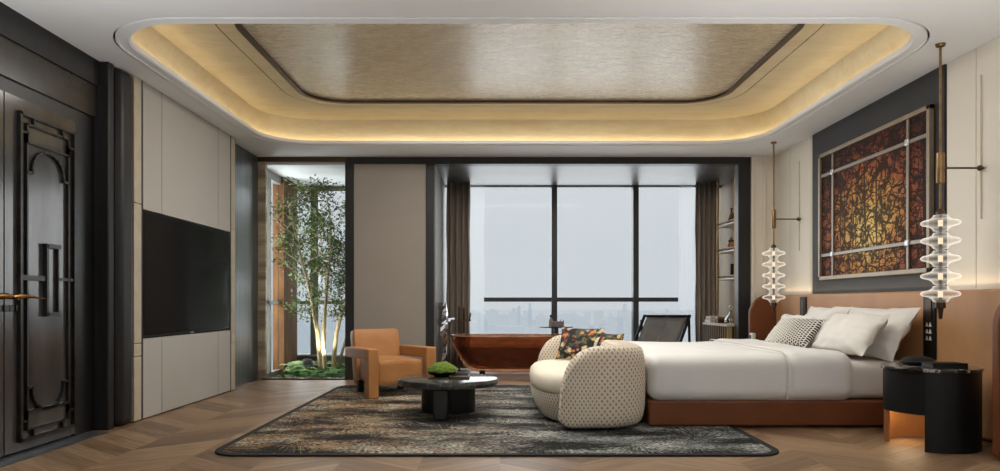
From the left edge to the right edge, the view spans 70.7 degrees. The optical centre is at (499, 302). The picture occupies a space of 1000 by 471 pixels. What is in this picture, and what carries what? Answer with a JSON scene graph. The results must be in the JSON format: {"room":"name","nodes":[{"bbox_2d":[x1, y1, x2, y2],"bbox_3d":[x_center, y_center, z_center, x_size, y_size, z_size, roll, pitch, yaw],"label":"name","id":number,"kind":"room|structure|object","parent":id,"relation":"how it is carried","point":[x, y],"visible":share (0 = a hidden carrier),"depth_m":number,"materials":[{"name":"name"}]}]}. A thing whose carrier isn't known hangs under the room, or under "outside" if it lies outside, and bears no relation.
{"room":"hotel room","nodes":[
{"label":"hotel room","id":0,"kind":"room"},
{"bbox_2d":[0,435,70,457],"bbox_3d":[-3.360,-0.450,3.800,0.280,2.900,10.800,0,0,0],"label":"wall","id":1,"kind":"structure","parent":0,"point":[69,435],"depth_m":4.86,"materials":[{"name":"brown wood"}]},
{"bbox_2d":[0,90,13,456],"bbox_3d":[-3.163,-0.190,4.166,0.105,2.340,0.783,0,0,0],"label":"door","id":2,"kind":"structure","parent":1,"relation":"in","point":[3,308],"depth_m":4.50,"materials":[{"name":"wood"}]},
{"bbox_2d":[3,92,75,454],"bbox_3d":[-3.163,-0.190,4.906,0.105,2.340,0.749,0,0,0],"label":"door","id":3,"kind":"structure","parent":1,"relation":"in","point":[39,143],"depth_m":4.84,"materials":[{"name":"black wood"}]},
{"bbox_2d":[0,75,93,435],"bbox_3d":[-3.210,-0.228,4.770,0.040,2.456,1.540,0,0,0],"label":"trim","id":4,"kind":"structure","parent":1,"relation":"attached to","point":[84,123],"depth_m":5.39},
{"bbox_2d":[0,35,96,117],"bbox_3d":[-3.200,-1.578,1.970,0.060,0.244,7.140,0,0,0],"label":"trim","id":5,"kind":"structure","parent":1,"relation":"attached to","point":[18,64],"depth_m":4.92,"materials":[{"name":"black wood"}]},
{"bbox_2d":[0,2,98,86],"bbox_3d":[-3.190,-1.800,1.970,0.080,0.200,7.140,0,0,0],"label":"trim","id":6,"kind":"structure","parent":1,"relation":"attached to","point":[14,26],"depth_m":4.90,"materials":[{"name":"brown wood"}]},
{"bbox_2d":[0,432,107,467],"bbox_3d":[-3.125,0.998,1.925,0.190,0.004,7.050,0,0,0],"label":"trim","id":7,"kind":"structure","parent":1,"relation":"attached to","point":[13,458],"depth_m":4.83,"materials":[{"name":"stone"}]},
{"bbox_2d":[94,62,113,429],"bbox_3d":[-3.152,-0.450,5.580,0.155,2.900,0.080,0,0,0],"label":"trim","id":8,"kind":"structure","parent":1,"relation":"attached to","point":[104,122],"depth_m":5.54,"materials":[{"name":"brown wood"}]},
{"bbox_2d":[114,68,131,426],"bbox_3d":[-3.135,-0.450,5.758,0.190,2.900,0.225,0,0,0],"label":"trim","id":9,"kind":"structure","parent":1,"relation":"attached to","point":[122,80],"depth_m":5.68,"materials":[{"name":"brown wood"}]},
{"bbox_2d":[233,143,257,386],"bbox_3d":[-3.195,-0.450,8.645,0.090,2.900,1.050,0,0,0],"label":"wall","id":10,"kind":"structure","parent":0,"point":[246,163],"depth_m":8.72,"materials":[{"name":"stone"}]},
{"bbox_2d":[273,177,296,373],"bbox_3d":[-3.180,-0.395,10.450,0.160,2.830,0.660,0,0,0],"label":"wall","id":11,"kind":"structure","parent":0,"point":[284,327],"depth_m":10.12,"materials":[{"name":"brown wood"}]},
{"bbox_2d":[267,169,280,377],"bbox_3d":[-3.175,-0.395,9.680,0.090,2.830,0.880,0,0,0],"label":"window","id":12,"kind":"structure","parent":11,"relation":"attached to","point":[272,177],"depth_m":9.59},
{"bbox_2d":[258,157,344,379],"bbox_3d":[-2.583,-0.440,9.203,1.134,2.920,0.065,0,0,0],"label":"window","id":13,"kind":"structure","parent":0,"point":[262,161],"depth_m":9.18,"materials":[{"name":"brown metal"}]},
{"bbox_2d":[267,162,344,185],"bbox_3d":[-2.700,-1.855,10.170,1.400,0.090,1.860,0,0,0],"label":"ceiling","id":14,"kind":"structure","parent":0,"point":[302,171],"depth_m":9.70,"materials":[{"name":"white paint"}]},
{"bbox_2d":[354,164,425,361],"bbox_3d":[-1.433,-0.405,9.197,0.935,2.810,0.025,0,0,0],"label":"wall panel","id":15,"kind":"object","parent":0,"point":[390,199],"visible":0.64,"depth_m":9.18,"materials":[{"name":"beige paint"}]},
{"bbox_2d":[434,165,444,362],"bbox_3d":[-0.853,-0.405,10.060,0.015,2.810,1.680,0,0,0],"label":"wall","id":16,"kind":"structure","parent":0,"point":[439,186],"depth_m":9.69,"materials":[{"name":"grey paint"}]},
{"bbox_2d":[0,0,999,156],"bbox_3d":[0.150,-1.920,3.800,7.200,0.040,11.000,0,0,0],"label":"ceiling","id":17,"kind":"structure","parent":0,"point":[90,26],"depth_m":4.71,"materials":[{"name":"white paint"}]},
{"bbox_2d":[131,25,910,140],"bbox_3d":[0.152,-2.069,6.605,6.015,0.262,3.860,0,0,0],"label":"cove","id":18,"kind":"object","parent":17,"relation":"in","point":[890,39],"visible":0.56,"depth_m":8.46,"materials":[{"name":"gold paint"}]},
{"bbox_2d":[115,17,927,145],"bbox_3d":[0.152,-1.917,6.605,5.965,0.046,3.810,0,0,0],"label":"trim","id":19,"kind":"structure","parent":17,"relation":"attached to","point":[918,32],"depth_m":4.99,"materials":[{"name":"white paint"}]},
{"bbox_2d":[113,27,929,40],"bbox_3d":[0.152,-1.930,6.605,5.995,0.020,3.840,0,0,0],"label":"trim","id":20,"kind":"structure","parent":17,"relation":"attached to","point":[928,32],"depth_m":5.03,"materials":[{"name":"paint"}]},
{"bbox_2d":[765,141,800,312],"bbox_3d":[3.325,-0.890,8.320,0.446,2.020,0.256,0,0,0],"label":"pendant lamp","id":21,"kind":"object","parent":17,"relation":"hanging from","point":[773,304],"visible":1,"depth_m":8.31,"materials":[{"name":"glass"}]},
{"bbox_2d":[920,42,983,318],"bbox_3d":[3.325,-0.890,5.170,0.446,2.020,0.256,0,0,0],"label":"pendant lamp","id":22,"kind":"object","parent":17,"relation":"hanging from","point":[940,304],"visible":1,"depth_m":5.16,"materials":[{"name":"clear glass"}]},
{"bbox_2d":[0,368,999,470],"bbox_3d":[0.150,1.050,4.650,7.100,0.100,12.700,0,0,0],"label":"floor","id":23,"kind":"structure","parent":0,"point":[187,437],"depth_m":4.65,"materials":[{"name":"brown wood"}]},
{"bbox_2d":[129,76,234,422],"bbox_3d":[-3.135,-0.449,6.997,0.170,2.898,2.245,0,0,0],"label":"wall","id":24,"kind":"structure","parent":23,"relation":"on","point":[183,165],"depth_m":6.67,"materials":[{"name":"beige wood"}]},
{"bbox_2d":[143,210,229,337],"bbox_3d":[-3.076,-0.247,7.000,0.046,1.095,1.940,0,0,0],"label":"television","id":25,"kind":"object","parent":24,"relation":"on","point":[186,265],"visible":0.84,"depth_m":6.80,"materials":[{"name":"black glass"}]},
{"bbox_2d":[283,369,307,376],"bbox_3d":[-2.737,0.963,9.673,0.415,0.114,0.476,0,0,0],"label":"fern","id":26,"kind":"object","parent":23,"relation":"on","point":[295,371],"visible":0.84,"depth_m":9.60,"materials":[{"name":"plant"}]},
{"bbox_2d":[280,361,317,370],"bbox_3d":[-2.775,0.924,9.925,0.610,0.188,0.608,0,0,0],"label":"fern","id":27,"kind":"object","parent":23,"relation":"on","point":[294,362],"visible":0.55,"depth_m":9.94,"materials":[{"name":"plant"}]},
{"bbox_2d":[283,361,315,368],"bbox_3d":[-2.846,0.939,10.222,0.468,0.161,0.782,0,0,0],"label":"fern","id":28,"kind":"object","parent":23,"relation":"on","point":[313,361],"visible":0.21,"depth_m":10.05,"materials":[{"name":"plant"}]},
{"bbox_2d":[269,174,344,372],"bbox_3d":[-2.558,-0.356,10.060,1.024,2.766,1.479,0,0,0],"label":"tree","id":29,"kind":"object","parent":23,"relation":"on","point":[334,244],"visible":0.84,"depth_m":9.80,"materials":[{"name":"green plant"}]},
{"bbox_2d":[302,358,314,375],"bbox_3d":[-2.713,0.931,10.000,0.176,0.294,0.181,0,0,0],"label":"rock","id":30,"kind":"object","parent":23,"relation":"on","point":[306,362],"visible":0.55,"depth_m":9.95,"materials":[{"name":"stone"}]},
{"bbox_2d":[295,370,323,377],"bbox_3d":[-2.535,0.961,9.486,0.479,0.110,0.392,0,0,0],"label":"fern","id":31,"kind":"object","parent":23,"relation":"on","point":[311,373],"visible":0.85,"depth_m":9.48,"materials":[{"name":"plant"}]},
{"bbox_2d":[308,372,326,377],"bbox_3d":[-2.429,0.968,9.412,0.356,0.093,0.324,0,0,0],"label":"fern","id":32,"kind":"object","parent":23,"relation":"on","point":[323,372],"visible":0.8,"depth_m":9.39,"materials":[{"name":"plant"}]},
{"bbox_2d":[308,367,332,373],"bbox_3d":[-2.421,0.951,9.758,0.523,0.127,0.444,0,0,0],"label":"fern","id":33,"kind":"object","parent":23,"relation":"on","point":[328,368],"visible":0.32,"depth_m":9.66,"materials":[{"name":"plant"}]},
{"bbox_2d":[314,369,344,377],"bbox_3d":[-2.271,0.958,9.494,0.462,0.119,0.488,0,0,0],"label":"fern","id":34,"kind":"object","parent":23,"relation":"on","point":[327,374],"visible":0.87,"depth_m":9.46,"materials":[{"name":"plant"}]},
{"bbox_2d":[329,369,344,376],"bbox_3d":[-2.206,0.954,9.618,0.332,0.121,0.503,0,0,0],"label":"fern","id":35,"kind":"object","parent":23,"relation":"on","point":[340,371],"visible":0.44,"depth_m":9.58,"materials":[{"name":"plant"}]},
{"bbox_2d":[437,303,454,361],"bbox_3d":[-0.722,0.498,9.448,0.234,1.004,0.175,0,0,0],"label":"sculpture","id":36,"kind":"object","parent":23,"relation":"on","point":[442,322],"depth_m":9.40,"materials":[{"name":"metal"}]},
{"bbox_2d":[457,307,470,370],"bbox_3d":[-0.530,0.527,10.325,0.221,0.945,0.188,0,0,0],"label":"tub filler","id":37,"kind":"object","parent":23,"relation":"on","point":[458,319],"visible":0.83,"depth_m":10.37,"materials":[{"name":"brown metal"}]},
{"bbox_2d":[215,385,778,456],"bbox_3d":[-0.020,0.993,6.540,3.800,0.012,3.920,0,0,0],"label":"rug","id":38,"kind":"object","parent":23,"relation":"on","point":[506,421],"visible":0.73,"depth_m":5.34,"materials":[{"name":"grey carpet"}]},
{"bbox_2d":[345,328,435,398],"bbox_3d":[-1.252,0.641,7.814,0.766,0.694,0.949,0,0,-30],"label":"armchair","id":39,"kind":"object","parent":38,"relation":"on","point":[377,360],"visible":0.88,"depth_m":7.59,"materials":[{"name":"orange leather"}]},
{"bbox_2d":[397,373,497,420],"bbox_3d":[-0.470,0.828,6.330,0.904,0.320,0.904,0,0,0],"label":"coffee table","id":40,"kind":"object","parent":38,"relation":"on","point":[441,397],"visible":0.92,"depth_m":6.16,"materials":[{"name":"grey stone"}]},
{"bbox_2d":[427,362,456,376],"bbox_3d":[-0.530,0.602,6.447,0.284,0.130,0.290,0,0,0],"label":"moss bowl","id":41,"kind":"object","parent":40,"relation":"on","point":[439,369],"visible":0.99,"depth_m":6.35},
{"bbox_2d":[427,371,456,376],"bbox_3d":[-0.530,0.643,6.450,0.284,0.047,0.284,0,0,0],"label":"bowl","id":42,"kind":"object","parent":40,"relation":"on","point":[435,373],"depth_m":6.34,"materials":[{"name":"ceramic"}]},
{"bbox_2d":[449,374,469,378],"bbox_3d":[-0.360,0.656,6.300,0.180,0.021,0.260,0,0,0],"label":"serving tray","id":43,"kind":"object","parent":40,"relation":"on","point":[455,376],"visible":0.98,"depth_m":6.29,"materials":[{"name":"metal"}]},
{"bbox_2d":[529,335,645,427],"bbox_3d":[0.733,0.653,6.530,0.906,0.640,2.335,0,0,0],"label":"sofa","id":44,"kind":"object","parent":38,"relation":"on","point":[602,386],"visible":0.94,"depth_m":5.41,"materials":[{"name":"fabric"}]},
{"bbox_2d":[529,359,570,393],"bbox_3d":[0.690,0.655,6.530,0.820,0.162,1.780,0,0,0],"label":"seat cushion","id":45,"kind":"object","parent":44,"relation":"on","point":[546,375],"depth_m":6.01,"materials":[{"name":"beige fabric"}]},
{"bbox_2d":[556,327,603,358],"bbox_3d":[0.799,0.409,7.074,0.460,0.382,0.290,0,0,28],"label":"floral cushion","id":46,"kind":"object","parent":44,"relation":"on","point":[573,341],"visible":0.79,"depth_m":7.04,"materials":[{"name":"fabric"}]},
{"bbox_2d":[597,332,623,345],"bbox_3d":[0.988,0.421,6.497,0.236,0.339,0.360,0,0,-25],"label":"floral cushion","id":47,"kind":"object","parent":44,"relation":"on","point":[604,336],"visible":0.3,"depth_m":6.48,"materials":[{"name":"fabric"}]},
{"bbox_2d":[449,333,560,373],"bbox_3d":[0.170,0.722,9.950,1.784,0.556,0.814,0,0,0],"label":"bathtub","id":48,"kind":"object","parent":23,"relation":"on","point":[524,355],"visible":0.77,"depth_m":9.65,"materials":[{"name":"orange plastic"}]},
{"bbox_2d":[539,326,572,335],"bbox_3d":[0.830,0.672,10.420,0.510,0.655,0.510,0,0,0],"label":"side table","id":49,"kind":"object","parent":23,"relation":"on","point":[556,328],"visible":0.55,"depth_m":10.35,"materials":[{"name":"metal"}]},
{"bbox_2d":[549,315,552,326],"bbox_3d":[0.745,0.257,10.310,0.064,0.174,0.063,0,0,0],"label":"perfume bottle","id":50,"kind":"object","parent":49,"relation":"on","point":[550,319],"visible":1,"depth_m":10.29,"materials":[{"name":"glass"}]},
{"bbox_2d":[553,321,562,325],"bbox_3d":[0.840,0.307,10.420,0.196,0.074,0.106,0,0,0],"label":"box","id":51,"kind":"object","parent":49,"relation":"on","point":[555,323],"visible":0.56,"depth_m":10.37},
{"bbox_2d":[633,314,690,341],"bbox_3d":[2.202,0.596,9.975,1.242,0.857,0.890,0,0,0],"label":"sling chair","id":52,"kind":"object","parent":23,"relation":"on","point":[656,328],"visible":0.37,"depth_m":10.26,"materials":[{"name":"grey fabric"}]},
{"bbox_2d":[703,322,734,340],"bbox_3d":[3.209,0.642,9.890,0.418,0.715,1.100,0,0,0],"label":"base cabinet","id":53,"kind":"object","parent":23,"relation":"on","point":[711,330],"visible":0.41,"depth_m":9.78,"materials":[{"name":"brown wood"}]},
{"bbox_2d":[705,319,714,322],"bbox_3d":[3.120,0.260,10.260,0.200,0.049,0.280,0,0,0],"label":"book","id":54,"kind":"object","parent":53,"relation":"on","point":[706,320],"visible":0.68,"depth_m":10.13,"materials":[{"name":"paper"}]},
{"bbox_2d":[706,316,722,318],"bbox_3d":[3.120,0.212,10.255,0.180,0.044,0.250,0,0,0],"label":"book","id":55,"kind":"object","parent":54,"relation":"on","point":[707,317],"visible":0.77,"depth_m":10.14,"materials":[{"name":"white paper"}]},
{"bbox_2d":[714,317,729,322],"bbox_3d":[3.140,0.242,9.975,0.170,0.084,0.160,0,0,0],"label":"lidded box","id":56,"kind":"object","parent":53,"relation":"on","point":[717,319],"visible":0.89,"depth_m":9.90,"materials":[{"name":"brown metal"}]},
{"bbox_2d":[628,339,898,425],"bbox_3d":[2.325,0.691,6.645,2.270,0.618,2.182,0,0,0],"label":"bed","id":57,"kind":"object","parent":23,"relation":"on","point":[718,382],"visible":0.86,"depth_m":5.62,"materials":[{"name":"fabric"}]},
{"bbox_2d":[628,341,851,399],"bbox_3d":[2.015,0.601,6.645,1.640,0.387,2.107,0,0,0],"label":"duvet","id":58,"kind":"object","parent":57,"relation":"on","point":[706,370],"depth_m":5.60,"materials":[{"name":"white fabric"}]},
{"bbox_2d":[774,314,813,326],"bbox_3d":[2.998,0.276,7.312,0.383,0.416,0.800,0,0,4],"label":"pillow","id":59,"kind":"object","parent":57,"relation":"on","point":[784,315],"visible":0.12,"depth_m":7.17,"materials":[{"name":"fabric"}]},
{"bbox_2d":[765,318,826,347],"bbox_3d":[2.829,0.281,6.799,0.328,0.353,0.720,0,0,-10],"label":"throw pillow","id":60,"kind":"object","parent":57,"relation":"on","point":[799,332],"visible":0.96,"depth_m":6.65,"materials":[{"name":"fabric"}]},
{"bbox_2d":[805,306,850,347],"bbox_3d":[3.248,0.255,7.194,0.409,0.534,1.000,0,0,3],"label":"pillow","id":61,"kind":"object","parent":57,"relation":"on","point":[821,313],"visible":0.3,"depth_m":7.00,"materials":[{"name":"fabric"}]},
{"bbox_2d":[811,312,890,355],"bbox_3d":[3.014,0.261,6.109,0.399,0.450,0.840,0,0,-4],"label":"pillow","id":62,"kind":"object","parent":57,"relation":"on","point":[853,334],"visible":0.96,"depth_m":5.93,"materials":[{"name":"white fabric"}]},
{"bbox_2d":[848,307,920,361],"bbox_3d":[3.250,0.256,6.186,0.416,0.538,1.020,0,0,-3],"label":"pillow","id":63,"kind":"object","parent":57,"relation":"on","point":[887,341],"visible":0.42,"depth_m":5.80,"materials":[{"name":"white fabric"}]},
{"bbox_2d":[880,362,983,453],"bbox_3d":[3.030,0.722,4.960,0.624,0.556,0.624,0,0,0],"label":"nightstand","id":64,"kind":"object","parent":23,"relation":"on","point":[943,407],"visible":0.88,"depth_m":4.71,"materials":[{"name":"wood"}]},
{"bbox_2d":[899,356,936,365],"bbox_3d":[3.000,0.411,5.060,0.240,0.063,0.240,0,0,0],"label":"lidded dish","id":65,"kind":"object","parent":64,"relation":"on","point":[909,360],"visible":0.87,"depth_m":5.00,"materials":[{"name":"ceramic"}]},
{"bbox_2d":[920,362,967,368],"bbox_3d":[3.040,0.426,4.830,0.240,0.036,0.140,0,0,0],"label":"book","id":66,"kind":"object","parent":64,"relation":"on","point":[933,365],"visible":1,"depth_m":4.77,"materials":[{"name":"paper"}]},
{"bbox_3d":[3.030,0.722,8.420,0.624,0.556,0.624,0,0,0],"label":"nightstand","id":67,"kind":"object","parent":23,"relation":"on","visible":0},
{"bbox_2d":[749,333,755,338],"bbox_3d":[2.978,0.398,8.320,0.054,0.090,0.090,0,0,0],"label":"alarm clock","id":68,"kind":"object","parent":67,"relation":"on","point":[751,335],"visible":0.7,"depth_m":8.28,"materials":[{"name":"white plastic"}]},
{"bbox_3d":[-2.549,1.006,9.423,1.024,0.024,0.360,0,0,0],"label":"gravel","id":69,"kind":"object","parent":23,"relation":"on","visible":0},
{"bbox_2d":[277,373,291,377],"bbox_3d":[-2.885,0.974,9.440,0.232,0.084,0.290,0,0,0],"label":"fern","id":70,"kind":"object","parent":69,"relation":"on","point":[282,375],"visible":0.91,"depth_m":9.41,"materials":[{"name":"plant"}]},
{"bbox_2d":[151,24,888,119],"bbox_3d":[0.152,-2.225,6.605,5.855,0.050,3.700,0,0,0],"label":"ceiling","id":71,"kind":"structure","parent":0,"point":[207,45],"depth_m":7.30,"materials":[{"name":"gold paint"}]},
{"bbox_2d":[242,24,796,99],"bbox_3d":[0.155,-2.232,6.485,4.450,0.035,2.470,0,0,0],"label":"ceiling panel","id":72,"kind":"object","parent":71,"relation":"attached to","point":[328,61],"visible":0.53,"depth_m":6.33,"materials":[{"name":"gold metal"}]},
{"bbox_2d":[215,24,823,90],"bbox_3d":[0.155,-2.228,6.485,4.830,0.044,2.850,0,0,0],"label":"trim","id":73,"kind":"structure","parent":71,"relation":"attached to","point":[215,24],"depth_m":6.18,"materials":[{"name":"paint"}]},
{"bbox_2d":[235,24,804,103],"bbox_3d":[0.155,-2.225,6.485,4.520,0.070,2.540,0,0,0],"label":"trim","id":74,"kind":"structure","parent":71,"relation":"attached to","point":[798,27],"depth_m":7.70,"materials":[{"name":"brown metal"}]},
{"bbox_2d":[436,166,734,185],"bbox_3d":[1.300,-1.855,10.210,4.400,0.090,1.780,0,0,0],"label":"ceiling","id":75,"kind":"structure","parent":0,"point":[474,175],"depth_m":9.93,"materials":[{"name":"white paint"}]},
{"bbox_2d":[446,182,470,367],"bbox_3d":[-0.628,-0.414,10.623,0.367,2.789,0.108,0,0,0],"label":"curtain","id":76,"kind":"object","parent":75,"relation":"hanging from","point":[458,194],"visible":0.9,"depth_m":10.62,"materials":[{"name":"fabric"}]},
{"bbox_2d":[695,182,718,341],"bbox_3d":[3.122,-0.415,10.623,0.367,2.789,0.109,0,0,0],"label":"curtain","id":77,"kind":"object","parent":75,"relation":"hanging from","point":[705,197],"visible":0.69,"depth_m":10.62,"materials":[{"name":"fabric"}]},
{"bbox_2d":[719,179,733,321],"bbox_3d":[3.510,-0.405,10.200,0.180,2.810,1.800,0,0,0],"label":"wall","id":78,"kind":"structure","parent":0,"point":[726,192],"depth_m":10.69,"materials":[{"name":"stone"}]},
{"bbox_2d":[716,170,734,321],"bbox_3d":[3.298,-0.770,9.925,0.240,2.060,0.950,0,0,0],"label":"wall shelf unit","id":79,"kind":"object","parent":78,"relation":"attached to","point":[731,224],"visible":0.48,"depth_m":10.19,"materials":[{"name":"aged brass"},{"name":"dark bronze"}]},
{"bbox_2d":[726,237,733,250],"bbox_3d":[3.270,-0.836,9.970,0.136,0.189,0.136,0,0,0],"label":"jar","id":80,"kind":"object","parent":79,"relation":"on","point":[730,243],"visible":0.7,"depth_m":9.93,"materials":[{"name":"glass"}]},
{"bbox_2d":[726,208,733,223],"bbox_3d":[3.270,-1.230,9.960,0.150,0.219,0.150,0,0,0],"label":"vase","id":81,"kind":"object","parent":79,"relation":"on","point":[731,215],"visible":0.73,"depth_m":9.93,"materials":[{"name":"glass"}]},
{"bbox_2d":[730,264,733,277],"bbox_3d":[3.319,-0.450,9.900,0.162,0.200,0.034,0,0,0],"label":"book","id":82,"kind":"object","parent":79,"relation":"on","point":[731,265],"visible":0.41,"depth_m":9.88,"materials":[{"name":"paper"}]},
{"bbox_2d":[750,157,772,305],"bbox_3d":[0.842,-0.450,10.078,5.716,2.900,1.845,0,0,0],"label":"wall","id":83,"kind":"structure","parent":0,"point":[759,161],"depth_m":9.16,"materials":[{"name":"beige paint"}]},
{"bbox_2d":[297,186,344,368],"bbox_3d":[-2.600,-0.395,10.930,1.200,2.830,0.140,0,0,0],"label":"window","id":84,"kind":"structure","parent":83,"relation":"in","point":[313,349],"depth_m":10.86,"materials":[{"name":"metal"}]},
{"bbox_2d":[345,157,749,379],"bbox_3d":[0.622,-0.450,9.245,5.276,2.900,0.150,0,0,0],"label":"trim","id":85,"kind":"structure","parent":83,"relation":"attached to","point":[742,164],"depth_m":9.17,"materials":[{"name":"black metal"}]},
{"bbox_2d":[445,185,721,367],"bbox_3d":[1.280,-0.405,10.915,4.280,2.810,0.150,0,0,0],"label":"window","id":86,"kind":"structure","parent":83,"relation":"in","point":[635,299],"depth_m":10.88,"materials":[{"name":"black metal"}]},
{"bbox_2d":[751,156,765,303],"bbox_3d":[3.356,-0.450,9.143,0.188,2.900,0.025,0,0,0],"label":"trim","id":87,"kind":"structure","parent":83,"relation":"attached to","point":[752,157],"depth_m":9.13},
{"bbox_3d":[3.635,-0.450,3.850,0.150,2.900,10.900,0,0,0],"label":"wall","id":88,"kind":"structure","parent":0,"visible":0},
{"bbox_2d":[775,138,808,294],"bbox_3d":[3.554,-0.950,8.605,0.012,1.900,1.090,0,0,0],"label":"wall panel","id":89,"kind":"object","parent":88,"relation":"attached to","point":[795,270],"visible":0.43,"depth_m":8.58,"materials":[{"name":"beige paint"}]},
{"bbox_2d":[809,135,811,293],"bbox_3d":[3.555,-0.450,8.020,0.070,2.900,0.070,0,0,0],"label":"trim","id":90,"kind":"structure","parent":88,"relation":"attached to","point":[810,137],"depth_m":8.00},
{"bbox_2d":[748,289,999,457],"bbox_3d":[3.349,0.435,6.680,0.418,1.090,4.500,0,0,0],"label":"headboard","id":91,"kind":"object","parent":88,"relation":"attached to","point":[968,330],"visible":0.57,"depth_m":5.50,"materials":[{"name":"brown leather"}]},
{"bbox_2d":[818,104,933,279],"bbox_3d":[3.511,-0.935,6.737,0.045,1.370,2.005,0,0,0],"label":"wall art","id":92,"kind":"object","parent":88,"relation":"attached to","point":[876,188],"visible":1,"depth_m":6.50,"materials":[{"name":"amber and dark brown art glass"},{"name":"metal"}]},
{"bbox_2d":[812,64,946,293],"bbox_3d":[3.547,-0.900,6.793,0.025,2.000,2.365,0,0,0],"label":"wall panel","id":93,"kind":"object","parent":88,"relation":"attached to","point":[923,91],"depth_m":6.32,"materials":[{"name":"stone"}]},
{"bbox_2d":[947,36,999,440],"bbox_3d":[3.554,-0.450,4.900,0.012,2.900,1.400,0,0,0],"label":"panel","id":94,"kind":"object","parent":88,"relation":"attached to","point":[977,265],"visible":0.54,"depth_m":5.28,"materials":[{"name":"white paint"}]},
{"label":"outside","id":95,"kind":"structure","parent":0,"visible":0},
{"bbox_2d":[271,310,694,369],"bbox_3d":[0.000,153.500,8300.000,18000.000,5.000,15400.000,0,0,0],"label":"ground","id":96,"kind":"structure","parent":95,"point":[547,313],"depth_m":8883.94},
{"bbox_2d":[297,330,299,353],"bbox_3d":[-489.504,108.053,1705.435,9.645,85.894,10.870,0,0,0],"label":"building","id":97,"kind":"structure","parent":96,"relation":"on","point":[298,331],"depth_m":1700.09,"materials":[{"name":"blue glass"}]},
{"bbox_2d":[298,318,304,353],"bbox_3d":[-508.085,94.649,1805.946,12.766,112.702,11.892,0,0,0],"label":"building","id":98,"kind":"structure","parent":96,"relation":"on","point":[301,323],"depth_m":1800.04,"materials":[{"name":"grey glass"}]},
{"bbox_2d":[302,326,308,353],"bbox_3d":[-414.894,99.968,1505.314,10.638,102.064,10.628,0,0,0],"label":"building","id":99,"kind":"structure","parent":96,"relation":"on","point":[305,329],"depth_m":1499.96,"materials":[{"name":"blue glass"}]},
{"bbox_2d":[320,324,321,350],"bbox_3d":[-429.220,100.819,1707.118,12.057,100.362,14.236,0,0,0],"label":"building","id":100,"kind":"structure","parent":96,"relation":"on","point":[321,324],"depth_m":1700.09,"materials":[{"name":"blue glass"}]},
{"bbox_2d":[328,317,334,330],"bbox_3d":[-455.461,94.365,1907.660,16.170,113.270,15.319,0,0,0],"label":"building","id":101,"kind":"structure","parent":96,"relation":"on","point":[331,325],"depth_m":1899.83,"materials":[{"name":"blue glass"}]},
{"bbox_2d":[332,339,338,353],"bbox_3d":[-351.064,108.479,1506.230,10.638,85.043,12.459,0,0,0],"label":"building","id":102,"kind":"structure","parent":96,"relation":"on","point":[332,339],"depth_m":1499.96,"materials":[{"name":"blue glass"}]},
{"bbox_2d":[338,326,341,353],"bbox_3d":[-365.390,101.599,1604.890,11.348,98.801,9.781,0,0,0],"label":"building","id":103,"kind":"structure","parent":96,"relation":"on","point":[340,330],"depth_m":1599.82,"materials":[{"name":"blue glass"}]},
{"bbox_2d":[476,316,481,332],"bbox_3d":[-89.362,103.160,3011.131,21.277,95.681,22.263,0,0,0],"label":"building","id":104,"kind":"structure","parent":96,"relation":"on","point":[478,320],"depth_m":2999.82,"materials":[{"name":"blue glass"}]},
{"bbox_2d":[271,309,695,359],"bbox_3d":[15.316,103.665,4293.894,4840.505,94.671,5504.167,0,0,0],"label":"blocks","id":105,"kind":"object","parent":96,"relation":"on","point":[494,319],"visible":0.19,"depth_m":3362.92,"materials":[{"name":"concrete"}]},
{"bbox_2d":[484,320,487,344],"bbox_3d":[-31.773,94.791,1605.098,9.078,112.418,10.196,0,0,0],"label":"building","id":106,"kind":"structure","parent":96,"relation":"on","point":[485,321],"depth_m":1599.82,"materials":[{"name":"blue glass"}]},
{"bbox_2d":[512,308,515,325],"bbox_3d":[55.603,85.429,2808.372,15.887,131.142,16.744,0,0,0],"label":"building","id":107,"kind":"structure","parent":96,"relation":"on","point":[513,309],"depth_m":2800.24,"materials":[{"name":"concrete"}]},
{"bbox_2d":[517,306,519,325],"bbox_3d":[75.461,81.457,2805.908,11.915,139.085,11.815,0,0,0],"label":"building","id":108,"kind":"structure","parent":96,"relation":"on","point":[518,307],"depth_m":2800.24,"materials":[{"name":"blue glass"}]},
{"bbox_2d":[522,321,526,338],"bbox_3d":[99.291,111.245,2808.079,19.858,79.511,16.157,0,0,0],"label":"building","id":109,"kind":"structure","parent":96,"relation":"on","point":[524,323],"depth_m":2800.24,"materials":[{"name":"concrete"}]},
{"bbox_2d":[528,303,531,327],"bbox_3d":[102.128,76.351,2405.896,13.617,149.298,11.792,0,0,0],"label":"building","id":110,"kind":"structure","parent":96,"relation":"on","point":[529,309],"depth_m":2399.85,"materials":[{"name":"blue glass"}]},
{"bbox_2d":[536,316,544,344],"bbox_3d":[104.681,92.096,1812.361,22.979,117.809,24.723,0,0,0],"label":"building","id":111,"kind":"structure","parent":96,"relation":"on","point":[540,320],"depth_m":1800.04,"materials":[{"name":"concrete"}]},
{"bbox_2d":[582,315,586,326],"bbox_3d":[434.043,103.585,3612.107,25.532,94.830,24.215,0,0,0],"label":"building","id":112,"kind":"structure","parent":96,"relation":"on","point":[584,320],"depth_m":3599.97,"materials":[{"name":"concrete"}]},
{"bbox_2d":[609,316,613,333],"bbox_3d":[317.731,93.940,2007.107,14.184,114.121,14.213,0,0,0],"label":"building","id":113,"kind":"structure","parent":96,"relation":"on","point":[611,318],"depth_m":1999.77,"materials":[{"name":"concrete"}]},
{"bbox_2d":[618,317,622,333],"bbox_3d":[343.262,95.358,2006.343,14.184,111.284,12.687,0,0,0],"label":"building","id":114,"kind":"structure","parent":96,"relation":"on","point":[620,319],"depth_m":1999.77,"materials":[{"name":"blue glass"}]},
{"bbox_2d":[622,304,626,334],"bbox_3d":[425.532,77.202,2408.553,17.021,147.596,17.106,0,0,0],"label":"building","id":115,"kind":"structure","parent":96,"relation":"on","point":[624,310],"depth_m":2399.85,"materials":[{"name":"concrete"}]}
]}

